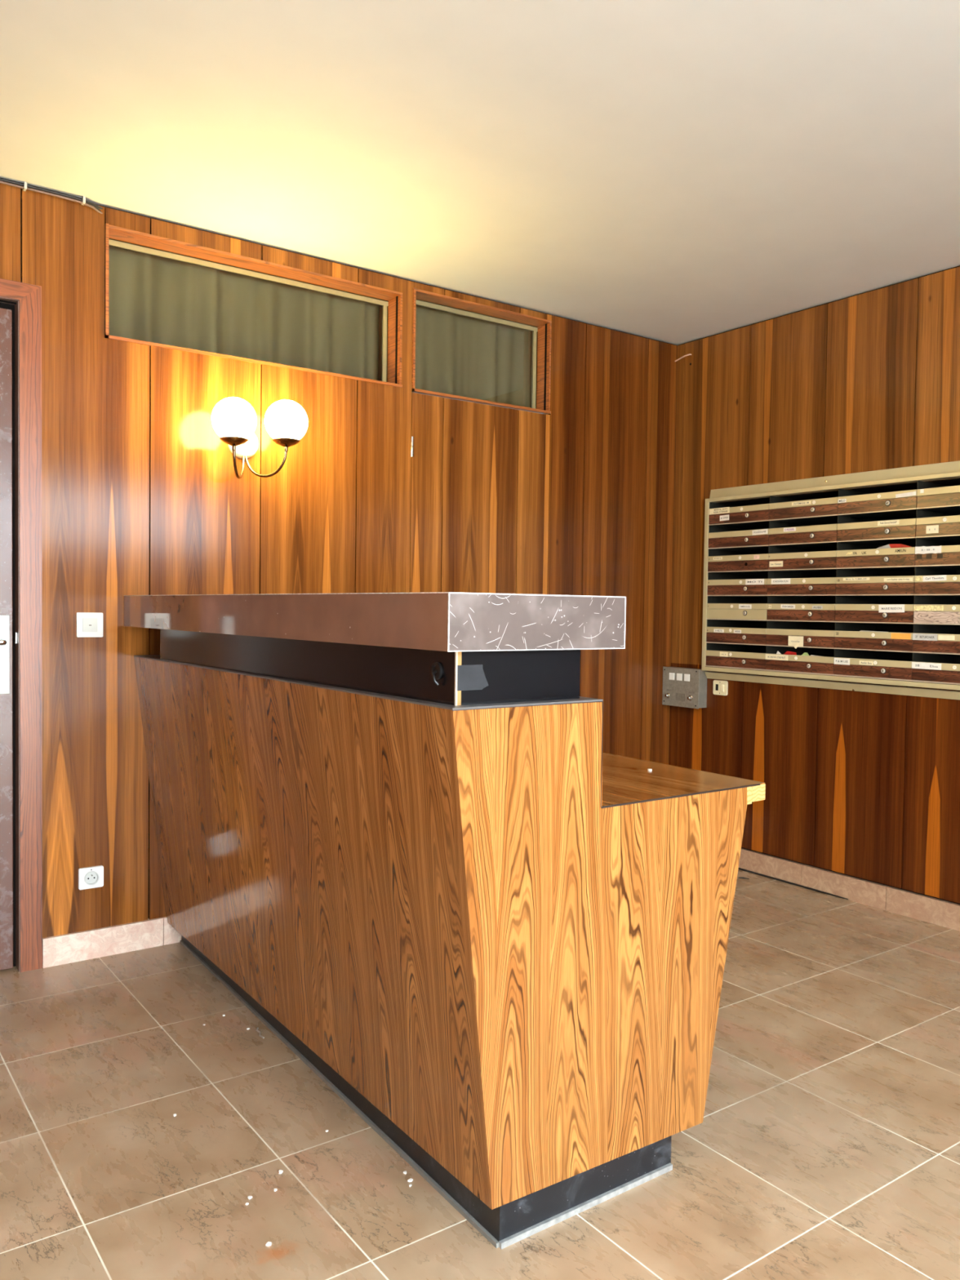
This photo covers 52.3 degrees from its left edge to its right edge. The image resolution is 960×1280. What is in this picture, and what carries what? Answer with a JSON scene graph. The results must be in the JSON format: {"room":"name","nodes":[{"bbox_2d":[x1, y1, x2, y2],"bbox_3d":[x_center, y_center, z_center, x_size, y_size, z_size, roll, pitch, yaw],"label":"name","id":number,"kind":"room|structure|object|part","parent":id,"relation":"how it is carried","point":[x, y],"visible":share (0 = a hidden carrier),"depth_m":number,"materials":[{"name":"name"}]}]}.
{"room":"apartment building lobby","nodes":[
{"label":"apartment building lobby","id":0,"kind":"room"},
{"bbox_2d":[0,183,677,937],"bbox_3d":[-0.964,-0.189,3.480,5.300,2.500,0.030,-1,2,-36],"label":"wall","id":1,"kind":"structure","parent":0,"point":[141,494],"depth_m":3.44,"materials":[{"name":"brown wood"}]},
{"bbox_2d":[0,278,42,972],"bbox_3d":[-1.809,-0.026,2.874,0.961,2.190,0.118,-1,2,-36],"label":"door","id":2,"kind":"structure","parent":1,"relation":"in","point":[20,323],"depth_m":3.11,"materials":[{"name":"brown wood"}]},
{"bbox_3d":[-1.536,0.009,3.038,0.112,0.018,0.061,-1,2,-36],"label":"handle","id":3,"kind":"part","parent":2,"relation":"part of","materials":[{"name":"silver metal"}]},
{"bbox_3d":[-1.515,0.046,3.095,0.044,0.250,0.005,-1,2,-36],"label":"handle plate","id":4,"kind":"part","parent":2,"relation":"part of","materials":[{"name":"white plastic"}]},
{"bbox_3d":[-1.483,-0.007,3.122,0.006,0.035,0.018,-1,2,-36],"label":"strike plate","id":5,"kind":"part","parent":2,"relation":"part of","materials":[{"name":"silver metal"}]},
{"bbox_3d":[-1.805,-0.025,2.868,0.961,2.190,0.030,-1,2,-36],"label":"casing","id":6,"kind":"part","parent":2,"relation":"part of","materials":[{"name":"brown wood"}]},
{"bbox_2d":[0,177,102,213],"bbox_3d":[-2.119,-1.407,2.570,2.180,0.036,0.032,-1,2,-36],"label":"cable bundle","id":7,"kind":"object","parent":1,"relation":"attached to","point":[82,201],"visible":1,"depth_m":3.10,"materials":[{"name":"white plastic"}]},
{"bbox_2d":[75,612,102,637],"bbox_3d":[-1.289,-0.050,3.228,0.083,0.081,0.011,-1,2,-36],"label":"light switch","id":8,"kind":"object","parent":1,"relation":"attached to","point":[88,624],"visible":1,"depth_m":3.22,"materials":[{"name":"white plastic"}]},
{"bbox_2d":[78,865,103,889],"bbox_3d":[-1.295,0.792,3.254,0.079,0.070,0.018,-1,2,-36],"label":"power socket","id":9,"kind":"object","parent":1,"relation":"attached to","point":[92,877],"visible":1,"depth_m":3.25,"materials":[{"name":"white plastic"}]},
{"bbox_2d":[42,916,181,968],"bbox_3d":[-0.248,1.007,4.031,2.905,0.095,0.030,-1,2,-36],"label":"baseboard","id":10,"kind":"structure","parent":1,"relation":"attached to","point":[65,948],"depth_m":3.29,"materials":[{"name":"stone"}]},
{"bbox_2d":[104,222,402,387],"bbox_3d":[-0.867,-1.195,3.686,1.221,0.433,0.331,-1,2,-36],"label":"window","id":11,"kind":"structure","parent":1,"relation":"in","point":[114,236],"depth_m":3.62,"materials":[{"name":"brown wood"}]},
{"bbox_2d":[108,245,379,380],"bbox_3d":[-0.864,-1.192,3.691,1.123,0.395,0.109,-1,2,-36],"label":"curtain","id":12,"kind":"object","parent":11,"relation":"hanging from","point":[153,299],"visible":0.67,"depth_m":3.67,"materials":[{"name":"fabric"}]},
{"bbox_2d":[211,396,307,479],"bbox_3d":[-0.786,-0.705,3.423,0.342,0.282,0.236,-1,2,-36],"label":"wall lamp","id":13,"kind":"object","parent":1,"relation":"attached to","point":[233,419],"visible":1,"depth_m":3.37,"materials":[{"name":"glass"}]},
{"bbox_3d":[-0.838,-0.751,3.332,0.151,0.151,0.151,-1,2,-36],"label":"globe","id":14,"kind":"part","parent":13,"relation":"part of","materials":[{"name":"white glass"}]},
{"bbox_3d":[-0.844,-0.611,3.420,0.010,0.094,0.177,1,2,-3],"label":"arm","id":15,"kind":"part","parent":13,"relation":"part of","materials":[{"name":"metal"}]},
{"bbox_3d":[-0.763,-0.626,3.477,0.178,0.096,0.010,1,2,21],"label":"arm","id":16,"kind":"part","parent":13,"relation":"part of","materials":[{"name":"metal"}]},
{"bbox_3d":[-0.682,-0.769,3.443,0.151,0.151,0.151,-1,2,-36],"label":"globe","id":17,"kind":"part","parent":13,"relation":"part of","materials":[{"name":"white glass"}]},
{"bbox_2d":[409,392,550,594],"bbox_3d":[0.001,0.017,4.169,0.726,2.031,0.028,-1,2,-36],"label":"door","id":18,"kind":"structure","parent":1,"relation":"in","point":[480,473],"depth_m":4.13,"materials":[{"name":"brown wood"}]},
{"bbox_2d":[411,287,551,414],"bbox_3d":[-0.068,-1.214,4.254,0.800,0.470,0.321,-1,2,-36],"label":"window","id":19,"kind":"structure","parent":1,"relation":"in","point":[535,325],"depth_m":4.25,"materials":[{"name":"brown wood"}]},
{"bbox_2d":[414,305,531,408],"bbox_3d":[-0.065,-1.212,4.257,0.703,0.430,0.070,-1,2,-36],"label":"curtain","id":20,"kind":"object","parent":19,"relation":"hanging from","point":[456,354],"visible":0.59,"depth_m":4.29,"materials":[{"name":"fabric"}]},
{"bbox_2d":[0,0,959,345],"bbox_3d":[0.338,-1.414,1.696,5.450,0.100,5.100,-1,2,-36],"label":"ceiling","id":21,"kind":"structure","parent":0,"point":[677,172],"depth_m":2.71,"materials":[{"name":"paint"}]},
{"bbox_2d":[0,869,959,1279],"bbox_3d":[0.302,1.174,1.780,5.450,0.080,5.100,-1,2,-36],"label":"floor","id":22,"kind":"structure","parent":0,"point":[826,1144],"depth_m":2.17,"materials":[{"name":"tile"}]},
{"bbox_2d":[255,1027,264,1038],"bbox_3d":[-0.610,1.088,2.704,0.010,0.004,0.071,0,2,-27],"label":"wire hook","id":23,"kind":"object","parent":22,"relation":"on","point":[256,1029],"visible":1,"depth_m":2.70,"materials":[{"name":"metal"}]},
{"bbox_2d":[266,1241,271,1246],"bbox_3d":[-0.392,1.122,1.816,0.010,0.003,0.009,1,2,7],"label":"chip","id":24,"kind":"object","parent":22,"relation":"on","point":[268,1243],"visible":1,"depth_m":1.81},
{"bbox_2d":[124,591,765,1248],"bbox_3d":[-0.280,0.487,2.767,0.874,1.215,1.968,-1,2,-36],"label":"reception desk","id":25,"kind":"object","parent":22,"relation":"on","point":[398,829],"depth_m":1.99,"materials":[{"name":"laminate"}]},
{"bbox_2d":[124,592,448,651],"bbox_3d":[-0.456,-0.066,2.620,0.424,0.103,1.962,-1,2,-36],"label":"countertop","id":26,"kind":"structure","parent":25,"relation":"on","point":[402,620],"depth_m":2.14,"materials":[{"name":"brown laminate"}]},
{"bbox_3d":[-0.564,0.553,2.568,0.135,0.930,1.966,-1,2,-35],"label":"panel","id":27,"kind":"part","parent":25,"relation":"part of","materials":[{"name":"laminate"}]},
{"bbox_3d":[0.265,0.588,1.966,0.799,0.937,0.019,-1,2,-36],"label":"panel","id":28,"kind":"part","parent":25,"relation":"part of","materials":[{"name":"laminate"}]},
{"bbox_3d":[0.058,0.312,3.004,0.046,0.037,1.963,-1,2,-36],"label":"edge trim","id":29,"kind":"part","parent":25,"relation":"part of","materials":[{"name":"yellow wood"}]},
{"bbox_2d":[737,867,848,899],"bbox_3d":[1.332,1.062,4.315,0.008,0.008,0.660,-1,2,-36],"label":"cable","id":30,"kind":"object","parent":22,"relation":"on","point":[743,869],"visible":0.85,"depth_m":4.29,"materials":[{"name":"plastic"}]},
{"bbox_2d":[668,265,959,904],"bbox_3d":[2.403,-0.131,3.131,0.361,2.500,4.530,-1,2,-36],"label":"wall","id":31,"kind":"structure","parent":0,"point":[864,785],"depth_m":4.13,"materials":[{"name":"brown wood"}]},
{"bbox_2d":[675,353,691,361],"bbox_3d":[0.988,-1.375,4.759,0.014,0.023,0.097,-1,3,-44],"label":"stub","id":32,"kind":"object","parent":31,"relation":"attached to","point":[690,353],"visible":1,"depth_m":4.75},
{"bbox_2d":[662,666,707,708],"bbox_3d":[0.985,0.229,4.733,0.078,0.188,0.232,-1,2,-36],"label":"intercom","id":33,"kind":"object","parent":31,"relation":"attached to","point":[686,687],"visible":1,"depth_m":4.70,"materials":[{"name":"grey metal"}]},
{"bbox_3d":[0.915,0.272,4.779,0.018,0.025,0.025,-1,2,-36],"label":"knob","id":34,"kind":"part","parent":33,"relation":"part of","materials":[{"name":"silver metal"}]},
{"bbox_2d":[675,693,684,701],"bbox_3d":[0.968,0.276,4.721,0.001,0.036,0.056,-1,2,-36],"label":"speaker grille","id":35,"kind":"object","parent":33,"relation":"attached to","point":[679,696],"depth_m":4.72,"materials":[{"name":"grey metal"}]},
{"bbox_3d":[0.999,0.277,4.662,0.018,0.025,0.025,-1,2,-36],"label":"knob","id":36,"kind":"part","parent":33,"relation":"part of","materials":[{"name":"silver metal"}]},
{"bbox_2d":[712,680,728,695],"bbox_3d":[1.129,0.224,4.591,0.012,0.068,0.081,-1,2,-36],"label":"switch","id":37,"kind":"object","parent":31,"relation":"attached to","point":[720,687],"visible":1,"depth_m":4.59,"materials":[{"name":"beige plastic"}]},
{"bbox_2d":[705,643,766,670],"bbox_3d":[1.286,0.074,4.555,0.306,0.110,0.343,-1,2,-36],"label":"mailbox","id":38,"kind":"object","parent":31,"relation":"attached to","point":[717,655],"visible":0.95,"depth_m":4.52,"materials":[{"name":"wood"}]},
{"bbox_3d":[1.166,0.102,4.470,0.004,0.044,0.342,-1,2,-36],"label":"door","id":39,"kind":"part","parent":38,"relation":"part of","materials":[{"name":"brown wood"}]},
{"bbox_2d":[706,619,767,645],"bbox_3d":[1.287,-0.036,4.551,0.306,0.110,0.343,-1,2,-36],"label":"mailbox","id":40,"kind":"object","parent":31,"relation":"attached to","point":[717,631],"visible":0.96,"depth_m":4.52,"materials":[{"name":"wood"}]},
{"bbox_3d":[1.168,-0.008,4.467,0.004,0.044,0.342,-1,2,-36],"label":"door","id":41,"kind":"part","parent":40,"relation":"part of","materials":[{"name":"brown wood"}]},
{"bbox_2d":[706,595,767,621],"bbox_3d":[1.289,-0.146,4.548,0.306,0.110,0.343,-1,2,-36],"label":"mailbox","id":42,"kind":"object","parent":40,"relation":"on","point":[731,608],"visible":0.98,"depth_m":4.50,"materials":[{"name":"metal"}]},
{"bbox_3d":[1.169,-0.118,4.463,0.004,0.044,0.342,-1,2,-36],"label":"door","id":43,"kind":"part","parent":42,"relation":"part of","materials":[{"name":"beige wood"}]},
{"bbox_2d":[706,573,768,597],"bbox_3d":[1.290,-0.257,4.544,0.306,0.110,0.343,-1,2,-36],"label":"mailbox","id":44,"kind":"object","parent":31,"relation":"attached to","point":[719,584],"visible":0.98,"depth_m":4.50,"materials":[{"name":"wood"}]},
{"bbox_3d":[1.171,-0.228,4.460,0.004,0.044,0.342,-1,2,-36],"label":"door","id":45,"kind":"part","parent":44,"relation":"part of","materials":[{"name":"brown wood"}]},
{"bbox_2d":[707,546,768,574],"bbox_3d":[1.293,-0.367,4.541,0.305,0.110,0.343,-1,2,-36],"label":"mailbox","id":46,"kind":"object","parent":44,"relation":"on","point":[725,562],"visible":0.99,"depth_m":4.49,"materials":[{"name":"wood"}]},
{"bbox_3d":[1.173,-0.338,4.456,0.004,0.044,0.342,-1,2,-36],"label":"door","id":47,"kind":"part","parent":46,"relation":"part of","materials":[{"name":"brown wood"}]},
{"bbox_2d":[707,520,769,551],"bbox_3d":[1.293,-0.477,4.537,0.306,0.110,0.343,-1,2,-36],"label":"mailbox","id":48,"kind":"object","parent":46,"relation":"on","point":[720,538],"visible":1,"depth_m":4.48,"materials":[{"name":"wood"}]},
{"bbox_2d":[708,502,768,529],"bbox_3d":[1.295,-0.587,4.534,0.306,0.110,0.343,-1,2,-36],"label":"mailbox","id":49,"kind":"object","parent":48,"relation":"on","point":[724,515],"visible":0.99,"depth_m":4.48,"materials":[{"name":"wood"}]},
{"bbox_3d":[1.175,-0.559,4.449,0.004,0.044,0.342,-1,2,-36],"label":"door","id":50,"kind":"part","parent":49,"relation":"part of","materials":[{"name":"brown wood"}]},
{"bbox_3d":[1.174,-0.449,4.452,0.004,0.044,0.342,-1,2,-36],"label":"door","id":51,"kind":"part","parent":48,"relation":"part of","materials":[{"name":"brown wood"}]},
{"bbox_2d":[764,645,835,675],"bbox_3d":[1.487,0.086,4.276,0.306,0.110,0.343,-1,2,-36],"label":"mailbox","id":52,"kind":"object","parent":31,"relation":"attached to","point":[824,664],"visible":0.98,"depth_m":4.24,"materials":[{"name":"wood"}]},
{"bbox_2d":[783,651,796,654],"bbox_3d":[1.354,0.059,4.271,0.003,0.020,0.075,-1,2,-36],"label":"leaflet","id":53,"kind":"object","parent":52,"relation":"in","point":[786,652],"visible":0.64,"depth_m":4.27,"materials":[{"name":"red paper"}]},
{"bbox_3d":[1.367,0.114,4.191,0.004,0.044,0.342,-1,2,-36],"label":"door","id":54,"kind":"part","parent":52,"relation":"part of","materials":[{"name":"brown wood"}]},
{"bbox_2d":[765,621,835,648],"bbox_3d":[1.488,-0.025,4.272,0.306,0.110,0.343,-1,2,-36],"label":"mailbox","id":55,"kind":"object","parent":52,"relation":"on","point":[815,634],"visible":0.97,"depth_m":4.26,"materials":[{"name":"wood"}]},
{"bbox_2d":[787,635,803,648],"bbox_3d":[1.355,0.011,4.194,0.001,0.055,0.076,-1,2,-36],"label":"tag","id":56,"kind":"object","parent":55,"relation":"hanging from","point":[794,641],"visible":1,"depth_m":4.19,"materials":[{"name":"beige paper"}]},
{"bbox_3d":[1.369,0.004,4.188,0.004,0.044,0.342,-1,2,-36],"label":"door","id":57,"kind":"part","parent":55,"relation":"part of","materials":[{"name":"brown wood"}]},
{"bbox_2d":[766,595,835,622],"bbox_3d":[1.490,-0.135,4.269,0.306,0.110,0.343,-1,2,-36],"label":"mailbox","id":58,"kind":"object","parent":31,"relation":"attached to","point":[804,609],"visible":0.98,"depth_m":4.23,"materials":[{"name":"wood"}]},
{"bbox_3d":[1.370,-0.106,4.184,0.004,0.044,0.342,-1,2,-36],"label":"door","id":59,"kind":"part","parent":58,"relation":"part of","materials":[{"name":"brown wood"}]},
{"bbox_2d":[766,568,836,597],"bbox_3d":[1.491,-0.245,4.265,0.306,0.110,0.343,-1,2,-36],"label":"mailbox","id":60,"kind":"object","parent":31,"relation":"attached to","point":[780,584],"visible":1,"depth_m":4.22,"materials":[{"name":"wood"}]},
{"bbox_3d":[1.372,-0.216,4.180,0.004,0.044,0.342,-1,2,-36],"label":"door","id":61,"kind":"part","parent":60,"relation":"part of","materials":[{"name":"brown wood"}]},
{"bbox_2d":[767,542,837,573],"bbox_3d":[1.493,-0.355,4.261,0.306,0.110,0.343,-1,2,-36],"label":"mailbox","id":62,"kind":"object","parent":31,"relation":"attached to","point":[784,559],"visible":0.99,"depth_m":4.21,"materials":[{"name":"wood"}]},
{"bbox_3d":[1.373,-0.327,4.177,0.004,0.044,0.342,-1,2,-36],"label":"door","id":63,"kind":"part","parent":62,"relation":"part of","materials":[{"name":"brown wood"}]},
{"bbox_2d":[768,515,838,549],"bbox_3d":[1.494,-0.465,4.258,0.306,0.110,0.343,-1,2,-36],"label":"mailbox","id":64,"kind":"object","parent":62,"relation":"on","point":[787,535],"visible":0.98,"depth_m":4.20,"materials":[{"name":"wood"}]},
{"bbox_3d":[1.375,-0.437,4.173,0.004,0.044,0.342,-1,2,-36],"label":"door","id":65,"kind":"part","parent":64,"relation":"part of","materials":[{"name":"brown wood"}]},
{"bbox_2d":[768,488,839,524],"bbox_3d":[1.496,-0.575,4.254,0.306,0.110,0.343,-1,2,-36],"label":"mailbox","id":66,"kind":"object","parent":64,"relation":"on","point":[824,510],"visible":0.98,"depth_m":4.20,"materials":[{"name":"wood"}]},
{"bbox_3d":[1.376,-0.547,4.170,0.004,0.044,0.342,-1,2,-36],"label":"door","id":67,"kind":"part","parent":66,"relation":"part of","materials":[{"name":"brown wood"}]},
{"bbox_2d":[701,460,959,699],"bbox_3d":[1.487,-0.239,4.052,0.052,0.896,1.423,-1,2,-36],"label":"surround","id":68,"kind":"object","parent":31,"relation":"attached to","point":[947,470],"visible":0.98,"depth_m":4.08,"materials":[{"name":"beige metal"}]},
{"bbox_3d":[1.482,0.158,4.064,0.052,0.019,1.377,-1,2,-36],"label":"rail","id":69,"kind":"part","parent":68,"relation":"part of","materials":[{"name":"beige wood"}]},
{"bbox_3d":[1.494,-0.632,4.039,0.050,0.017,1.377,-1,2,-36],"label":"rail","id":70,"kind":"part","parent":68,"relation":"part of","materials":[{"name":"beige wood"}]},
{"bbox_2d":[738,848,959,931],"bbox_3d":[2.255,1.073,3.057,0.022,0.094,4.500,-1,2,-36],"label":"baseboard","id":71,"kind":"structure","parent":31,"relation":"attached to","point":[926,908],"depth_m":4.01,"materials":[{"name":"brown stone"}]},
{"bbox_2d":[833,648,912,680],"bbox_3d":[1.687,0.097,3.997,0.306,0.110,0.343,-1,2,-36],"label":"mailbox","id":72,"kind":"object","parent":31,"relation":"attached to","point":[892,665],"visible":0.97,"depth_m":3.97,"materials":[{"name":"wood"}]},
{"bbox_3d":[1.568,0.126,3.912,0.004,0.044,0.342,-1,2,-36],"label":"door","id":73,"kind":"part","parent":72,"relation":"part of","materials":[{"name":"brown wood"}]},
{"bbox_2d":[834,622,913,652],"bbox_3d":[1.689,-0.013,3.993,0.306,0.110,0.343,-1,2,-36],"label":"mailbox","id":74,"kind":"object","parent":72,"relation":"on","point":[897,637],"visible":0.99,"depth_m":3.96,"materials":[{"name":"wood"}]},
{"bbox_2d":[860,630,881,631],"bbox_3d":[1.585,-0.034,3.939,0.003,0.006,0.130,-1,2,-36],"label":"leaflet","id":75,"kind":"object","parent":74,"relation":"in","point":[860,630],"visible":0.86,"depth_m":3.95,"materials":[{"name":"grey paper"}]},
{"bbox_3d":[1.569,0.016,3.908,0.004,0.044,0.342,-1,2,-36],"label":"door","id":76,"kind":"part","parent":74,"relation":"part of","materials":[{"name":"brown wood"}]},
{"bbox_2d":[834,595,914,624],"bbox_3d":[1.690,-0.123,3.990,0.306,0.110,0.343,-1,2,-36],"label":"mailbox","id":77,"kind":"object","parent":74,"relation":"on","point":[848,609],"visible":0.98,"depth_m":3.95,"materials":[{"name":"wood"}]},
{"bbox_3d":[1.571,-0.095,3.905,0.004,0.044,0.342,-1,2,-36],"label":"door","id":78,"kind":"part","parent":77,"relation":"part of","materials":[{"name":"brown wood"}]},
{"bbox_2d":[835,568,915,596],"bbox_3d":[1.692,-0.233,3.986,0.306,0.110,0.343,-1,2,-36],"label":"mailbox","id":79,"kind":"object","parent":31,"relation":"attached to","point":[853,583],"visible":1,"depth_m":3.94,"materials":[{"name":"wood"}]},
{"bbox_3d":[1.572,-0.205,3.901,0.004,0.044,0.342,-1,2,-36],"label":"door","id":80,"kind":"part","parent":79,"relation":"part of","materials":[{"name":"brown wood"}]},
{"bbox_2d":[835,542,915,571],"bbox_3d":[1.693,-0.343,3.982,0.306,0.110,0.343,-1,2,-36],"label":"mailbox","id":81,"kind":"object","parent":79,"relation":"on","point":[856,557],"visible":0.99,"depth_m":3.92,"materials":[{"name":"wood"}]},
{"bbox_3d":[1.574,-0.315,3.898,0.004,0.044,0.342,-1,2,-36],"label":"door","id":82,"kind":"part","parent":81,"relation":"part of","materials":[{"name":"brown wood"}]},
{"bbox_2d":[836,515,916,546],"bbox_3d":[1.695,-0.453,3.979,0.306,0.110,0.343,-1,2,-36],"label":"mailbox","id":83,"kind":"object","parent":81,"relation":"on","point":[851,530],"visible":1,"depth_m":3.92,"materials":[{"name":"wood"}]},
{"bbox_3d":[1.575,-0.425,3.894,0.004,0.044,0.342,-1,2,-36],"label":"door","id":84,"kind":"part","parent":83,"relation":"part of","materials":[{"name":"brown wood"}]},
{"bbox_2d":[876,543,911,548],"bbox_3d":[1.634,-0.367,3.867,0.004,0.024,0.180,-1,2,-36],"label":"magazine","id":85,"kind":"object","parent":81,"relation":"in","point":[893,545],"visible":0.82,"depth_m":3.86,"materials":[{"name":"red paper"}]},
{"bbox_2d":[837,487,917,519],"bbox_3d":[1.696,-0.564,3.975,0.306,0.110,0.343,-1,2,-36],"label":"mailbox","id":86,"kind":"object","parent":31,"relation":"attached to","point":[901,504],"visible":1,"depth_m":3.92,"materials":[{"name":"wood"}]},
{"bbox_3d":[1.577,-0.535,3.891,0.004,0.044,0.342,-1,2,-36],"label":"door","id":87,"kind":"part","parent":86,"relation":"part of","materials":[{"name":"brown wood"}]},
{"bbox_2d":[911,653,959,684],"bbox_3d":[1.888,0.109,3.717,0.306,0.110,0.343,-1,2,-36],"label":"mailbox","id":88,"kind":"object","parent":31,"relation":"attached to","point":[926,667],"visible":0.98,"depth_m":3.72,"materials":[{"name":"wood"}]},
{"bbox_3d":[1.769,0.138,3.633,0.004,0.044,0.342,-1,2,-36],"label":"door","id":89,"kind":"part","parent":88,"relation":"part of","materials":[{"name":"brown wood"}]},
{"bbox_2d":[912,624,959,654],"bbox_3d":[1.890,-0.001,3.714,0.306,0.110,0.343,-1,2,-36],"label":"mailbox","id":90,"kind":"object","parent":31,"relation":"attached to","point":[926,638],"visible":1,"depth_m":3.72,"materials":[{"name":"wood"}]},
{"bbox_3d":[1.770,0.027,3.629,0.004,0.044,0.342,-1,2,-36],"label":"door","id":91,"kind":"part","parent":90,"relation":"part of","materials":[{"name":"brown wood"}]},
{"bbox_2d":[913,595,959,625],"bbox_3d":[1.891,-0.111,3.710,0.306,0.110,0.343,-1,2,-36],"label":"mailbox","id":92,"kind":"object","parent":31,"relation":"attached to","point":[927,610],"visible":1,"depth_m":3.72,"materials":[{"name":"wood"}]},
{"bbox_3d":[1.772,-0.083,3.626,0.004,0.044,0.342,-1,2,-36],"label":"door","id":93,"kind":"part","parent":92,"relation":"part of","materials":[{"name":"beige wood"}]},
{"bbox_2d":[914,566,959,596],"bbox_3d":[1.893,-0.221,3.707,0.306,0.110,0.343,-1,2,-36],"label":"mailbox","id":94,"kind":"object","parent":31,"relation":"attached to","point":[938,582],"visible":1,"depth_m":3.71,"materials":[{"name":"wood"}]},
{"bbox_3d":[1.773,-0.193,3.622,0.004,0.044,0.342,-1,2,-36],"label":"door","id":95,"kind":"part","parent":94,"relation":"part of","materials":[{"name":"brown wood"}]},
{"bbox_2d":[914,537,959,569],"bbox_3d":[1.894,-0.332,3.703,0.306,0.110,0.343,-1,2,-36],"label":"mailbox","id":96,"kind":"object","parent":31,"relation":"attached to","point":[930,553],"visible":1,"depth_m":3.71,"materials":[{"name":"wood"}]},
{"bbox_3d":[1.775,-0.303,3.619,0.004,0.044,0.342,-1,2,-36],"label":"door","id":97,"kind":"part","parent":96,"relation":"part of","materials":[{"name":"brown wood"}]},
{"bbox_2d":[915,509,959,542],"bbox_3d":[1.896,-0.442,3.700,0.306,0.110,0.343,-1,2,-36],"label":"mailbox","id":98,"kind":"object","parent":31,"relation":"attached to","point":[930,525],"visible":1,"depth_m":3.70,"materials":[{"name":"wood"}]},
{"bbox_3d":[1.776,-0.413,3.615,0.004,0.044,0.342,-1,2,-36],"label":"door","id":99,"kind":"part","parent":98,"relation":"part of","materials":[{"name":"brown wood"}]},
{"bbox_2d":[915,480,959,514],"bbox_3d":[1.897,-0.552,3.696,0.306,0.110,0.343,-1,2,-36],"label":"mailbox","id":100,"kind":"object","parent":31,"relation":"attached to","point":[935,497],"visible":1,"depth_m":3.70,"materials":[{"name":"wood"}]},
{"bbox_3d":[1.778,-0.523,3.611,0.004,0.044,0.342,-1,2,-36],"label":"door","id":101,"kind":"part","parent":100,"relation":"part of","materials":[{"name":"brown wood"}]}
]}

